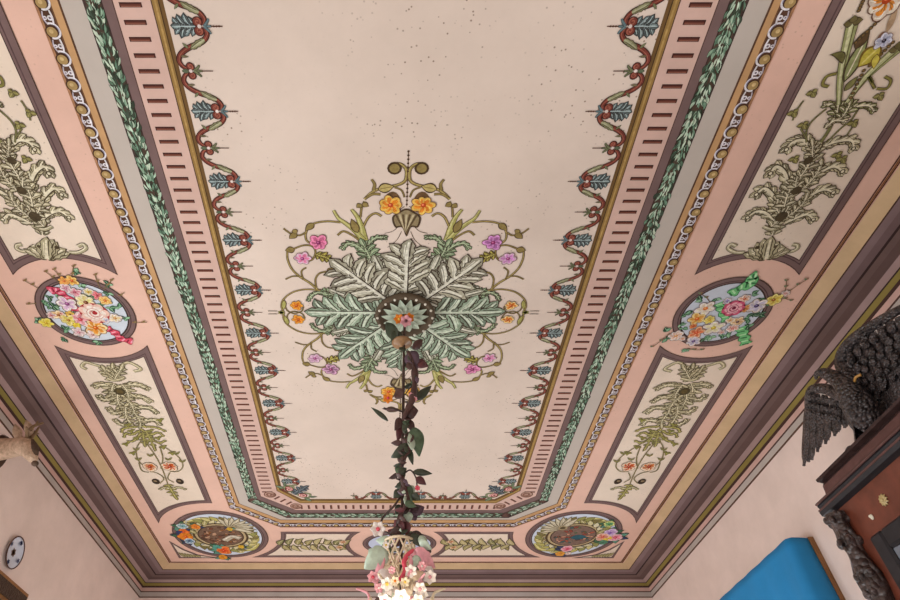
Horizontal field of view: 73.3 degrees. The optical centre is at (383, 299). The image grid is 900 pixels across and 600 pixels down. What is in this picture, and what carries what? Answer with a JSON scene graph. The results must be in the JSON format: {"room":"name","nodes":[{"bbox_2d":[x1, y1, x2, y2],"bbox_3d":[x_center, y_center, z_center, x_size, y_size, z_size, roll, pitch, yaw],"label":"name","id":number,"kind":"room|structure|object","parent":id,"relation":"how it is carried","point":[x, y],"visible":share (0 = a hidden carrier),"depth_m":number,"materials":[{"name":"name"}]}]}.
{"room":"historic interior","nodes":[
{"label":"historic interior","id":0,"kind":"room"},
{"bbox_2d":[0,422,138,599],"bbox_3d":[-3.014,1.591,2.486,0.300,4.300,9.672,0,-45,0],"label":"wall","id":1,"kind":"structure","parent":0,"point":[61,560],"depth_m":5.09,"materials":[{"name":"paint"}]},
{"bbox_2d":[0,570,28,599],"bbox_3d":[-2.837,2.298,4.027,0.046,1.000,1.130,0,-45,0],"label":"picture frame","id":2,"kind":"object","parent":1,"relation":"attached to","point":[9,590],"visible":1,"depth_m":4.52,"materials":[{"name":"paint"}]},
{"bbox_2d":[5,536,24,569],"bbox_3d":[-2.846,1.944,4.619,0.029,0.240,0.240,0,-45,0],"label":"wall plate","id":3,"kind":"object","parent":1,"relation":"attached to","point":[15,551],"visible":1,"depth_m":4.63,"materials":[{"name":"ceramic"}]},
{"bbox_2d":[0,420,43,466],"bbox_3d":[-2.654,1.062,4.289,0.642,0.411,0.202,-27,-51,24],"label":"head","id":4,"kind":"object","parent":1,"relation":"attached to","point":[26,447],"visible":1,"depth_m":4.23},
{"bbox_2d":[0,294,167,596],"bbox_3d":[-2.678,0.170,3.925,0.373,0.252,9.072,0,-45,0],"label":"trim","id":5,"kind":"structure","parent":1,"relation":"attached to","point":[69,460],"depth_m":5.18,"materials":[{"name":"paint"}]},
{"bbox_2d":[139,598,652,599],"bbox_3d":[0.139,4.925,5.779,6.006,4.300,0.300,0,-45,0],"label":"wall","id":6,"kind":"structure","parent":0,"point":[139,598],"depth_m":7.02,"materials":[{"name":"paint"}]},
{"bbox_2d":[139,563,651,597],"bbox_3d":[0.139,3.264,6.981,6.006,0.252,0.373,0,-45,0],"label":"trim","id":7,"kind":"structure","parent":6,"relation":"attached to","point":[176,580],"depth_m":7.05,"materials":[{"name":"paint"}]},
{"bbox_2d":[0,0,899,562],"bbox_3d":[0.139,0.010,4.086,6.606,0.200,9.672,0,-45,0],"label":"ceiling","id":8,"kind":"structure","parent":0,"point":[22,15],"depth_m":3.91,"materials":[{"name":"paint"}]},
{"bbox_2d":[0,2,117,274],"bbox_3d":[-2.006,-1.152,2.791,0.660,0.006,2.805,0,-45,0],"label":"painted panel","id":9,"kind":"object","parent":8,"relation":"attached to","point":[45,213],"visible":1,"depth_m":3.31,"materials":[{"name":"paint"}]},
{"bbox_2d":[23,264,146,345],"bbox_3d":[-1.994,0.052,3.979,0.772,0.005,0.768,0,-45,0],"label":"oval medallion","id":10,"kind":"object","parent":8,"relation":"attached to","point":[83,310],"visible":1,"depth_m":4.00,"materials":[{"name":"paint"}]},
{"bbox_2d":[38,318,54,327],"bbox_3d":[-2.296,0.155,4.078,0.107,0.001,0.099,0,-45,0],"label":"flower","id":11,"kind":"object","parent":10,"relation":"on","point":[45,322],"depth_m":4.08,"materials":[{"name":"paint"}]},
{"bbox_2d":[51,310,65,319],"bbox_3d":[-2.180,0.103,4.027,0.101,0.001,0.097,0,-45,0],"label":"flower","id":12,"kind":"object","parent":10,"relation":"on","point":[55,314],"depth_m":4.02,"materials":[{"name":"paint"}]},
{"bbox_2d":[57,276,69,284],"bbox_3d":[-2.032,-0.120,3.807,0.073,0.001,0.087,0,-45,0],"label":"flower","id":13,"kind":"object","parent":10,"relation":"on","point":[61,280],"depth_m":3.80,"materials":[{"name":"paint"}]},
{"bbox_2d":[59,284,71,292],"bbox_3d":[-2.044,-0.074,3.852,0.078,0.001,0.089,0,-45,0],"label":"flower","id":14,"kind":"object","parent":10,"relation":"on","point":[63,288],"depth_m":3.85,"materials":[{"name":"paint"}]},
{"bbox_2d":[55,296,77,311],"bbox_3d":[-2.089,0.025,3.950,0.142,0.001,0.152,0,-45,0],"label":"flower","id":15,"kind":"object","parent":10,"relation":"on","point":[62,303],"depth_m":3.95,"materials":[{"name":"paint"}]},
{"bbox_2d":[61,315,76,325],"bbox_3d":[-2.133,0.141,4.064,0.111,0.001,0.115,0,-45,0],"label":"flower","id":16,"kind":"object","parent":10,"relation":"on","point":[66,320],"depth_m":4.06,"materials":[{"name":"paint"}]},
{"bbox_2d":[65,275,78,285],"bbox_3d":[-1.982,-0.124,3.802,0.088,0.001,0.091,0,-45,0],"label":"flower","id":17,"kind":"object","parent":10,"relation":"on","point":[71,280],"depth_m":3.81,"materials":[{"name":"paint"}]},
{"bbox_2d":[69,288,81,296],"bbox_3d":[-1.993,-0.047,3.879,0.090,0.001,0.092,0,-45,0],"label":"flower","id":18,"kind":"object","parent":10,"relation":"on","point":[73,292],"depth_m":3.88,"materials":[{"name":"paint"}]},
{"bbox_2d":[71,327,86,336],"bbox_3d":[-2.105,0.220,4.142,0.100,0.001,0.106,0,-45,0],"label":"flower","id":19,"kind":"object","parent":10,"relation":"on","point":[75,331],"depth_m":4.15,"materials":[{"name":"paint"}]},
{"bbox_2d":[72,311,87,326],"bbox_3d":[-2.050,0.129,4.052,0.140,0.001,0.152,0,-45,0],"label":"flower","id":20,"kind":"object","parent":10,"relation":"on","point":[79,318],"depth_m":4.05,"materials":[{"name":"paint"}]},
{"bbox_2d":[74,294,94,305],"bbox_3d":[-1.961,0.010,3.935,0.127,0.001,0.144,0,-45,0],"label":"flower","id":21,"kind":"object","parent":10,"relation":"on","point":[79,299],"depth_m":3.93,"materials":[{"name":"paint"}]},
{"bbox_2d":[86,330,99,338],"bbox_3d":[-2.023,0.240,4.162,0.087,0.001,0.094,0,-45,0],"label":"flower","id":22,"kind":"object","parent":10,"relation":"on","point":[90,334],"depth_m":4.16,"materials":[{"name":"paint"}]},
{"bbox_2d":[85,321,107,335],"bbox_3d":[-1.975,0.191,4.114,0.171,0.001,0.172,0,-45,0],"label":"flower","id":23,"kind":"object","parent":10,"relation":"on","point":[92,328],"depth_m":4.12,"materials":[{"name":"paint"}]},
{"bbox_2d":[91,291,102,299],"bbox_3d":[-1.863,-0.030,3.895,0.074,0.001,0.085,0,-45,0],"label":"flower","id":24,"kind":"object","parent":10,"relation":"on","point":[95,295],"depth_m":3.90,"materials":[{"name":"paint"}]},
{"bbox_2d":[98,296,112,304],"bbox_3d":[-1.826,0.003,3.928,0.085,0.001,0.083,0,-45,0],"label":"flower","id":25,"kind":"object","parent":10,"relation":"on","point":[102,300],"depth_m":3.93,"materials":[{"name":"paint"}]},
{"bbox_2d":[109,314,122,322],"bbox_3d":[-1.812,0.123,4.046,0.103,0.001,0.090,0,-45,0],"label":"flower","id":26,"kind":"object","parent":10,"relation":"on","point":[113,318],"depth_m":4.05,"materials":[{"name":"paint"}]},
{"bbox_2d":[54,345,211,522],"bbox_3d":[-2.006,1.320,5.233,0.660,0.006,2.805,0,-45,0],"label":"painted panel","id":27,"kind":"object","parent":8,"relation":"attached to","point":[127,395],"visible":1,"depth_m":4.94,"materials":[{"name":"paint"}]},
{"bbox_2d":[142,462,157,471],"bbox_3d":[-2.111,1.509,5.417,0.135,0.001,0.162,0,-45,0],"label":"flower","id":28,"kind":"object","parent":27,"relation":"on","point":[146,466],"depth_m":5.42,"materials":[{"name":"paint"}]},
{"bbox_2d":[160,462,177,470],"bbox_3d":[-1.935,1.502,5.410,0.148,0.001,0.162,0,-45,0],"label":"flower","id":29,"kind":"object","parent":27,"relation":"on","point":[164,466],"depth_m":5.41,"materials":[{"name":"paint"}]},
{"bbox_2d":[34,0,234,507],"bbox_3d":[-1.503,0.101,4.030,0.072,0.001,5.560,0,-45,0],"label":"chain","id":30,"kind":"object","parent":8,"relation":"attached to","point":[52,32],"visible":1,"depth_m":3.40,"materials":[{"name":"paint"}]},
{"bbox_2d":[85,0,256,498],"bbox_3d":[-1.281,0.084,4.013,0.103,0.001,5.301,0,-45,0],"label":"garland","id":31,"kind":"object","parent":8,"relation":"attached to","point":[99,12],"visible":1,"depth_m":3.39,"materials":[{"name":"paint"}]},
{"bbox_2d":[169,541,215,557],"bbox_3d":[-2.099,2.779,6.676,0.475,0.003,0.460,0,-45,0],"label":"corner spandrel","id":32,"kind":"object","parent":8,"relation":"attached to","point":[181,553],"visible":1,"depth_m":6.76,"materials":[{"name":"paint"}]},
{"bbox_2d":[170,511,267,560],"bbox_3d":[-1.746,2.522,6.417,1.038,0.006,1.109,-21,-49,20],"label":"medallion","id":33,"kind":"object","parent":8,"relation":"attached to","point":[223,535],"visible":1,"depth_m":6.39,"materials":[{"name":"paint"}]},
{"bbox_2d":[177,533,192,539],"bbox_3d":[-2.132,2.535,6.427,0.177,0.001,0.197,0,-45,0],"label":"flower","id":34,"kind":"object","parent":33,"relation":"on","point":[180,536],"depth_m":6.42,"materials":[{"name":"paint"}]},
{"bbox_2d":[216,546,231,553],"bbox_3d":[-1.786,2.781,6.670,0.171,0.001,0.216,0,-45,0],"label":"flower","id":35,"kind":"object","parent":33,"relation":"on","point":[219,549],"depth_m":6.67,"materials":[{"name":"paint"}]},
{"bbox_2d":[167,0,305,491],"bbox_3d":[-0.852,0.072,4.002,0.246,0.001,4.974,0,-45,0],"label":"decorative border","id":36,"kind":"object","parent":8,"relation":"attached to","point":[182,25],"visible":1,"depth_m":3.35,"materials":[{"name":"paint"}]},
{"bbox_2d":[275,482,315,500],"bbox_3d":[-0.794,1.808,5.716,0.451,0.001,0.243,35,-55,-30],"label":"corner spray","id":37,"kind":"object","parent":8,"relation":"attached to","point":[300,489],"visible":1,"depth_m":5.73,"materials":[{"name":"paint"}]},
{"bbox_2d":[255,532,363,556],"bbox_3d":[-0.854,2.693,6.590,1.295,0.006,0.660,0,-45,0],"label":"painted panel","id":38,"kind":"object","parent":8,"relation":"attached to","point":[291,544],"visible":1,"depth_m":6.60,"materials":[{"name":"paint"}]},
{"bbox_2d":[229,505,561,526],"bbox_3d":[0.122,2.199,6.102,3.316,0.001,0.478,0,-45,0],"label":"chain","id":39,"kind":"object","parent":8,"relation":"attached to","point":[236,508],"visible":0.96,"depth_m":6.23,"materials":[{"name":"paint"}]},
{"bbox_2d":[248,498,548,517],"bbox_3d":[0.139,2.075,5.979,2.944,0.001,0.418,0,-45,0],"label":"garland","id":40,"kind":"object","parent":8,"relation":"attached to","point":[251,500],"visible":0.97,"depth_m":6.08,"materials":[{"name":"paint"}]},
{"bbox_2d":[363,533,435,554],"bbox_3d":[0.169,2.670,6.566,0.808,0.004,0.608,0,-45,0],"label":"round medallion","id":41,"kind":"object","parent":8,"relation":"attached to","point":[370,542],"visible":0.2,"depth_m":6.54,"materials":[{"name":"paint"}]},
{"bbox_2d":[278,150,528,416],"bbox_3d":[0.130,0.104,3.991,1.996,0.062,1.989,-27,-51,24],"label":"rosette","id":42,"kind":"object","parent":8,"relation":"attached to","point":[368,293],"visible":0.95,"depth_m":3.89,"materials":[{"name":"paint"}]},
{"bbox_2d":[290,301,302,310],"bbox_3d":[-0.577,0.038,3.964,0.090,0.001,0.091,0,-45,0],"label":"flower","id":43,"kind":"object","parent":42,"relation":"on","point":[297,305],"depth_m":3.96,"materials":[{"name":"paint"}]},
{"bbox_2d":[291,315,304,323],"bbox_3d":[-0.581,0.132,4.057,0.093,0.001,0.092,0,-45,0],"label":"flower","id":44,"kind":"object","parent":42,"relation":"on","point":[298,319],"depth_m":4.06,"materials":[{"name":"paint"}]},
{"bbox_2d":[293,252,311,264],"bbox_3d":[-0.498,-0.256,3.674,0.115,0.001,0.103,0,-45,0],"label":"flower","id":45,"kind":"object","parent":42,"relation":"on","point":[301,258],"depth_m":3.68,"materials":[{"name":"paint"}]},
{"bbox_2d":[308,354,322,362],"bbox_3d":[-0.498,0.423,4.344,0.114,0.001,0.104,0,-45,0],"label":"flower","id":46,"kind":"object","parent":42,"relation":"on","point":[312,358],"depth_m":4.34,"materials":[{"name":"paint"}]},
{"bbox_2d":[309,235,326,249],"bbox_3d":[-0.393,-0.346,3.585,0.110,0.001,0.116,0,-45,0],"label":"flower","id":47,"kind":"object","parent":42,"relation":"on","point":[319,242],"depth_m":3.59,"materials":[{"name":"paint"}]},
{"bbox_2d":[321,364,339,374],"bbox_3d":[-0.395,0.514,4.434,0.136,0.001,0.127,0,-45,0],"label":"flower","id":48,"kind":"object","parent":42,"relation":"on","point":[329,369],"depth_m":4.43,"materials":[{"name":"paint"}]},
{"bbox_2d":[381,387,394,394],"bbox_3d":[0.042,0.704,4.622,0.134,0.001,0.124,0,-45,0],"label":"flower","id":49,"kind":"object","parent":42,"relation":"on","point":[391,390],"depth_m":4.61,"materials":[{"name":"paint"}]},
{"bbox_2d":[379,195,401,214],"bbox_3d":[0.037,-0.539,3.394,0.133,0.001,0.137,0,-45,0],"label":"flower","id":50,"kind":"object","parent":42,"relation":"on","point":[389,205],"depth_m":3.40,"materials":[{"name":"paint"}]},
{"bbox_2d":[356,313,445,599],"bbox_3d":[0.079,0.886,3.169,0.414,2.227,0.414,0,-45,0],"label":"chandelier","id":51,"kind":"object","parent":42,"relation":"hanging from","point":[377,558],"visible":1,"depth_m":2.96,"materials":[{"name":"paint"}]},
{"bbox_2d":[367,571,377,582],"bbox_3d":[-0.049,1.231,2.665,0.053,0.048,0.024,0,-45,0],"label":"flower","id":52,"kind":"object","parent":51,"relation":"on","point":[373,576],"depth_m":2.67,"materials":[{"name":"paint"}]},
{"bbox_2d":[370,522,385,536],"bbox_3d":[-0.029,1.091,2.858,0.075,0.062,0.034,0,-45,0],"label":"flower","id":53,"kind":"object","parent":51,"relation":"on","point":[377,528],"depth_m":2.86,"materials":[{"name":"paint"}]},
{"bbox_2d":[381,576,392,591],"bbox_3d":[0.013,1.228,2.594,0.056,0.058,0.028,0,-45,0],"label":"flower","id":54,"kind":"object","parent":51,"relation":"on","point":[387,583],"depth_m":2.59,"materials":[{"name":"paint"}]},
{"bbox_2d":[384,535,415,590],"bbox_3d":[0.071,1.264,2.817,0.166,0.262,0.166,0,-45,0],"label":"basket","id":55,"kind":"object","parent":51,"relation":"on","point":[401,540],"depth_m":2.84,"materials":[{"name":"wicker"}]},
{"bbox_2d":[392,589,409,599],"bbox_3d":[0.071,1.254,2.522,0.077,0.068,0.033,0,-45,0],"label":"bulb","id":56,"kind":"object","parent":51,"relation":"on","point":[399,594],"depth_m":2.53,"materials":[{"name":"glass"}]},
{"bbox_2d":[400,315,411,326],"bbox_3d":[0.143,0.136,3.895,0.080,0.060,0.058,0,-45,0],"label":"flower","id":57,"kind":"object","parent":51,"relation":"on","point":[406,320],"depth_m":3.90,"materials":[{"name":"plant"}]},
{"bbox_2d":[405,564,416,577],"bbox_3d":[0.118,1.190,2.634,0.052,0.054,0.026,0,-45,0],"label":"flower","id":58,"kind":"object","parent":51,"relation":"on","point":[410,571],"depth_m":2.64,"materials":[{"name":"paint"}]},
{"bbox_2d":[413,582,426,595],"bbox_3d":[0.156,1.252,2.599,0.062,0.054,0.027,0,-45,0],"label":"flower","id":59,"kind":"object","parent":51,"relation":"on","point":[420,589],"depth_m":2.60,"materials":[{"name":"paint"}]},
{"bbox_2d":[424,569,435,584],"bbox_3d":[0.204,1.230,2.663,0.058,0.059,0.029,0,-45,0],"label":"flower","id":60,"kind":"object","parent":51,"relation":"on","point":[430,577],"depth_m":2.66,"materials":[{"name":"paint"}]},
{"bbox_2d":[381,300,427,331],"bbox_3d":[0.139,0.114,3.981,0.313,0.016,0.306,0,-45,0],"label":"medallion","id":61,"kind":"object","parent":42,"relation":"on","point":[389,308],"depth_m":3.95,"materials":[{"name":"paint"}]},
{"bbox_2d":[411,197,435,214],"bbox_3d":[0.225,-0.532,3.401,0.146,0.001,0.131,0,-45,0],"label":"flower","id":62,"kind":"object","parent":42,"relation":"on","point":[423,205],"depth_m":3.40,"materials":[{"name":"paint"}]},
{"bbox_2d":[464,364,480,373],"bbox_3d":[0.655,0.512,4.432,0.130,0.001,0.119,0,-45,0],"label":"flower","id":63,"kind":"object","parent":42,"relation":"on","point":[471,368],"depth_m":4.43,"materials":[{"name":"paint"}]},
{"bbox_2d":[482,354,496,361],"bbox_3d":[0.764,0.421,4.342,0.107,0.001,0.098,0,-45,0],"label":"flower","id":64,"kind":"object","parent":42,"relation":"on","point":[487,358],"depth_m":4.34,"materials":[{"name":"paint"}]},
{"bbox_2d":[482,235,501,250],"bbox_3d":[0.645,-0.343,3.588,0.125,0.001,0.123,0,-45,0],"label":"flower","id":65,"kind":"object","parent":42,"relation":"on","point":[494,242],"depth_m":3.59,"materials":[{"name":"paint"}]},
{"bbox_2d":[500,316,513,323],"bbox_3d":[0.834,0.133,4.058,0.095,0.001,0.079,0,-45,0],"label":"flower","id":66,"kind":"object","parent":42,"relation":"on","point":[507,319],"depth_m":4.06,"materials":[{"name":"paint"}]},
{"bbox_2d":[498,253,516,264],"bbox_3d":[0.758,-0.253,3.677,0.117,0.001,0.098,0,-45,0],"label":"flower","id":67,"kind":"object","parent":42,"relation":"on","point":[507,258],"depth_m":3.68,"materials":[{"name":"paint"}]},
{"bbox_2d":[504,301,518,309],"bbox_3d":[0.842,0.038,3.964,0.095,0.001,0.087,0,-45,0],"label":"flower","id":68,"kind":"object","parent":42,"relation":"on","point":[510,305],"depth_m":3.96,"materials":[{"name":"paint"}]},
{"bbox_2d":[163,0,667,498],"bbox_3d":[0.139,0.082,4.014,2.220,0.001,5.224,0,-45,0],"label":"ceiling panel","id":69,"kind":"object","parent":8,"relation":"attached to","point":[494,96],"depth_m":3.18,"materials":[{"name":"paint"}]},
{"bbox_2d":[59,0,771,519],"bbox_3d":[0.139,0.083,4.013,3.136,0.001,6.116,0,-45,0],"label":"trim","id":70,"kind":"structure","parent":8,"relation":"attached to","point":[753,15],"depth_m":3.46,"materials":[{"name":"paint"}]},
{"bbox_2d":[150,0,680,502],"bbox_3d":[0.139,0.082,4.014,2.340,0.001,5.406,0,-45,0],"label":"trim","id":71,"kind":"structure","parent":8,"relation":"attached to","point":[158,7],"depth_m":3.49,"materials":[{"name":"paint"}]},
{"bbox_2d":[492,0,663,493],"bbox_3d":[1.130,0.094,4.023,0.246,0.001,4.974,0,-45,0],"label":"decorative border","id":72,"kind":"object","parent":71,"relation":"attached to","point":[640,27],"visible":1,"depth_m":3.35,"materials":[{"name":"paint"}]},
{"bbox_2d":[112,0,719,509],"bbox_3d":[0.139,0.083,4.013,2.680,0.001,5.702,0,-45,0],"label":"trim","id":73,"kind":"structure","parent":8,"relation":"attached to","point":[136,19],"depth_m":3.46,"materials":[{"name":"paint"}]},
{"bbox_2d":[33,0,798,527],"bbox_3d":[0.139,0.083,4.013,3.362,0.001,6.468,0,-45,0],"label":"trim","id":74,"kind":"structure","parent":8,"relation":"attached to","point":[774,9],"depth_m":3.59,"materials":[{"name":"paint"}]},
{"bbox_2d":[85,0,746,516],"bbox_3d":[0.139,0.082,4.013,2.916,0.001,6.020,0,-45,0],"label":"trim","id":75,"kind":"structure","parent":8,"relation":"attached to","point":[107,6],"depth_m":3.56,"materials":[{"name":"paint"}]},
{"bbox_2d":[351,490,485,499],"bbox_3d":[0.337,1.875,5.782,1.320,0.001,0.200,0,-45,0],"label":"frieze","id":76,"kind":"object","parent":8,"relation":"attached to","point":[375,495],"visible":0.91,"depth_m":5.81,"materials":[{"name":"paint"}]},
{"bbox_2d":[0,155,899,562],"bbox_3d":[0.139,0.083,4.015,5.243,0.001,8.308,0,-45,0],"label":"trim","id":77,"kind":"structure","parent":8,"relation":"attached to","point":[898,162],"depth_m":4.46,"materials":[{"name":"paint"}]},
{"bbox_2d":[431,532,537,556],"bbox_3d":[1.131,2.693,6.590,1.295,0.006,0.660,0,-45,0],"label":"painted panel","id":78,"kind":"object","parent":8,"relation":"attached to","point":[456,544],"visible":0.99,"depth_m":6.59,"materials":[{"name":"paint"}]},
{"bbox_2d":[480,482,521,500],"bbox_3d":[1.072,1.808,5.716,0.243,0.001,0.451,35,-55,-30],"label":"corner spray","id":79,"kind":"object","parent":8,"relation":"attached to","point":[498,492],"visible":1,"depth_m":5.73,"materials":[{"name":"paint"}]},
{"bbox_2d":[525,511,628,556],"bbox_3d":[2.024,2.522,6.417,1.048,0.006,1.100,-25,-50,23],"label":"medallion","id":80,"kind":"object","parent":8,"relation":"attached to","point":[577,533],"visible":1,"depth_m":6.39,"materials":[{"name":"paint"}]},
{"bbox_2d":[595,533,609,540],"bbox_3d":[2.346,2.541,6.433,0.160,0.001,0.191,0,-45,0],"label":"flower","id":81,"kind":"object","parent":80,"relation":"on","point":[598,536],"depth_m":6.44,"materials":[{"name":"paint"}]},
{"bbox_2d":[604,528,617,535],"bbox_3d":[2.400,2.463,6.356,0.156,0.001,0.193,0,-45,0],"label":"flower","id":82,"kind":"object","parent":80,"relation":"on","point":[607,531],"depth_m":6.35,"materials":[{"name":"paint"}]},
{"bbox_2d":[608,534,622,540],"bbox_3d":[2.487,2.552,6.444,0.163,0.001,0.177,0,-45,0],"label":"flower","id":83,"kind":"object","parent":80,"relation":"on","point":[611,537],"depth_m":6.44,"materials":[{"name":"paint"}]},
{"bbox_2d":[575,541,623,557],"bbox_3d":[2.377,2.779,6.676,0.475,0.003,0.460,0,-45,0],"label":"corner spandrel","id":84,"kind":"object","parent":8,"relation":"attached to","point":[610,553],"visible":1,"depth_m":6.76,"materials":[{"name":"paint"}]},
{"bbox_2d":[539,0,745,500],"bbox_3d":[1.560,0.084,4.013,0.108,0.001,5.304,0,-45,0],"label":"garland","id":85,"kind":"object","parent":8,"relation":"attached to","point":[720,50],"visible":1,"depth_m":3.41,"materials":[{"name":"paint"}]},
{"bbox_2d":[584,345,752,522],"bbox_3d":[2.284,1.320,5.233,0.660,0.006,2.805,0,-45,0],"label":"painted panel","id":86,"kind":"object","parent":8,"relation":"attached to","point":[676,393],"visible":1,"depth_m":4.94,"materials":[{"name":"paint"}]},
{"bbox_2d":[621,461,636,471],"bbox_3d":[2.210,1.503,5.411,0.151,0.001,0.178,0,-45,0],"label":"flower","id":87,"kind":"object","parent":86,"relation":"on","point":[626,466],"depth_m":5.41,"materials":[{"name":"paint"}]},
{"bbox_2d":[640,462,655,470],"bbox_3d":[2.387,1.505,5.413,0.139,0.001,0.156,0,-45,0],"label":"flower","id":88,"kind":"object","parent":86,"relation":"on","point":[644,466],"depth_m":5.41,"materials":[{"name":"paint"}]},
{"bbox_2d":[561,0,797,507],"bbox_3d":[1.781,0.101,4.030,0.072,0.001,5.560,0,-45,0],"label":"chain","id":89,"kind":"object","parent":8,"relation":"attached to","point":[777,31],"visible":1,"depth_m":3.39,"materials":[{"name":"paint"}]},
{"bbox_2d":[650,271,808,352],"bbox_3d":[2.298,0.104,4.031,0.701,0.005,0.814,7,-46,-7],"label":"oval medallion","id":90,"kind":"object","parent":8,"relation":"attached to","point":[723,311],"visible":1,"depth_m":4.01,"materials":[{"name":"paint"}]},
{"bbox_2d":[667,330,683,340],"bbox_3d":[2.026,0.247,4.169,0.110,0.001,0.112,0,-45,0],"label":"flower","id":91,"kind":"object","parent":90,"relation":"on","point":[676,335],"depth_m":4.17,"materials":[{"name":"paint"}]},
{"bbox_2d":[685,337,700,345],"bbox_3d":[2.173,0.290,4.212,0.110,0.001,0.108,0,-45,0],"label":"flower","id":92,"kind":"object","parent":90,"relation":"on","point":[691,341],"depth_m":4.21,"materials":[{"name":"paint"}]},
{"bbox_2d":[687,326,705,337],"bbox_3d":[2.162,0.223,4.145,0.114,0.001,0.127,0,-45,0],"label":"flower","id":93,"kind":"object","parent":90,"relation":"on","point":[692,331],"depth_m":4.15,"materials":[{"name":"paint"}]},
{"bbox_2d":[687,313,705,324],"bbox_3d":[2.110,0.128,4.051,0.120,0.001,0.130,0,-45,0],"label":"flower","id":94,"kind":"object","parent":90,"relation":"on","point":[692,318],"depth_m":4.05,"materials":[{"name":"paint"}]},
{"bbox_2d":[693,301,714,314],"bbox_3d":[2.130,0.058,3.983,0.139,0.001,0.140,0,-45,0],"label":"flower","id":95,"kind":"object","parent":90,"relation":"on","point":[699,307],"depth_m":3.98,"materials":[{"name":"paint"}]},
{"bbox_2d":[703,315,714,323],"bbox_3d":[2.202,0.134,4.058,0.080,0.001,0.088,0,-45,0],"label":"flower","id":96,"kind":"object","parent":90,"relation":"on","point":[707,319],"depth_m":4.05,"materials":[{"name":"paint"}]},
{"bbox_2d":[702,321,726,334],"bbox_3d":[2.255,0.194,4.116,0.160,0.001,0.142,0,-45,0],"label":"flower","id":97,"kind":"object","parent":90,"relation":"on","point":[708,327],"depth_m":4.11,"materials":[{"name":"paint"}]},
{"bbox_2d":[725,324,739,331],"bbox_3d":[2.393,0.194,4.117,0.093,0.001,0.084,0,-45,0],"label":"flower","id":98,"kind":"object","parent":90,"relation":"on","point":[728,327],"depth_m":4.12,"materials":[{"name":"paint"}]},
{"bbox_2d":[730,316,744,324],"bbox_3d":[2.399,0.147,4.071,0.092,0.001,0.105,0,-45,0],"label":"flower","id":99,"kind":"object","parent":90,"relation":"on","point":[734,320],"depth_m":4.06,"materials":[{"name":"paint"}]},
{"bbox_2d":[737,294,750,302],"bbox_3d":[2.350,-0.007,3.918,0.087,0.001,0.084,0,-45,0],"label":"flower","id":100,"kind":"object","parent":90,"relation":"on","point":[741,298],"depth_m":3.92,"materials":[{"name":"paint"}]},
{"bbox_2d":[746,299,767,312],"bbox_3d":[2.461,0.040,3.964,0.126,0.001,0.135,0,-45,0],"label":"flower","id":101,"kind":"object","parent":90,"relation":"on","point":[752,305],"depth_m":3.96,"materials":[{"name":"paint"}]},
{"bbox_2d":[766,293,783,305],"bbox_3d":[2.552,-0.001,3.924,0.109,0.001,0.118,0,-45,0],"label":"flower","id":102,"kind":"object","parent":90,"relation":"on","point":[772,299],"depth_m":3.92,"materials":[{"name":"paint"}]},
{"bbox_2d":[695,0,899,274],"bbox_3d":[2.284,-1.152,2.791,0.660,0.006,2.805,0,-45,0],"label":"painted panel","id":103,"kind":"object","parent":8,"relation":"attached to","point":[840,106],"visible":1,"depth_m":3.11,"materials":[{"name":"paint"}]},
{"bbox_2d":[873,32,892,49],"bbox_3d":[2.292,-1.188,2.752,0.083,0.001,0.081,0,-45,0],"label":"flower","id":104,"kind":"object","parent":103,"relation":"on","point":[881,40],"depth_m":2.75,"materials":[{"name":"paint"}]},
{"bbox_2d":[867,0,899,21],"bbox_3d":[2.200,-1.316,2.626,0.158,0.001,0.195,0,-45,0],"label":"flower","id":105,"kind":"object","parent":103,"relation":"on","point":[877,10],"depth_m":2.66,"materials":[{"name":"paint"}]},
{"bbox_2d":[653,315,899,599],"bbox_3d":[3.292,1.591,2.486,0.300,4.300,9.672,0,-45,0],"label":"wall","id":106,"kind":"structure","parent":0,"point":[778,505],"depth_m":4.89,"materials":[{"name":"paint"}]},
{"bbox_2d":[624,166,899,597],"bbox_3d":[2.955,0.170,3.925,0.373,0.252,9.072,0,-45,0],"label":"trim","id":107,"kind":"structure","parent":106,"relation":"attached to","point":[862,283],"depth_m":4.54,"materials":[{"name":"paint"}]},
{"bbox_2d":[720,537,844,599],"bbox_3d":[3.009,2.741,4.809,0.261,0.824,2.060,0,-45,0],"label":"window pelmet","id":108,"kind":"structure","parent":106,"relation":"in","point":[796,569],"depth_m":4.36,"materials":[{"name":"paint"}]},
{"bbox_3d":[0.139,3.173,0.885,6.606,0.200,9.672,0,-45,0],"label":"floor","id":109,"kind":"structure","parent":0,"visible":0},
{"bbox_2d":[815,397,899,599],"bbox_3d":[2.716,1.348,1.468,0.845,3.194,2.220,0,-45,0],"label":"tall cabinet","id":110,"kind":"object","parent":109,"relation":"on","point":[861,501],"visible":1,"depth_m":2.92,"materials":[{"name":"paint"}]},
{"bbox_2d":[802,305,899,465],"bbox_3d":[2.598,0.552,3.350,0.303,0.601,1.348,0,-45,0],"label":"statue","id":111,"kind":"object","parent":110,"relation":"on","point":[865,381],"visible":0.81,"depth_m":3.28,"materials":[{"name":"brown wood"}]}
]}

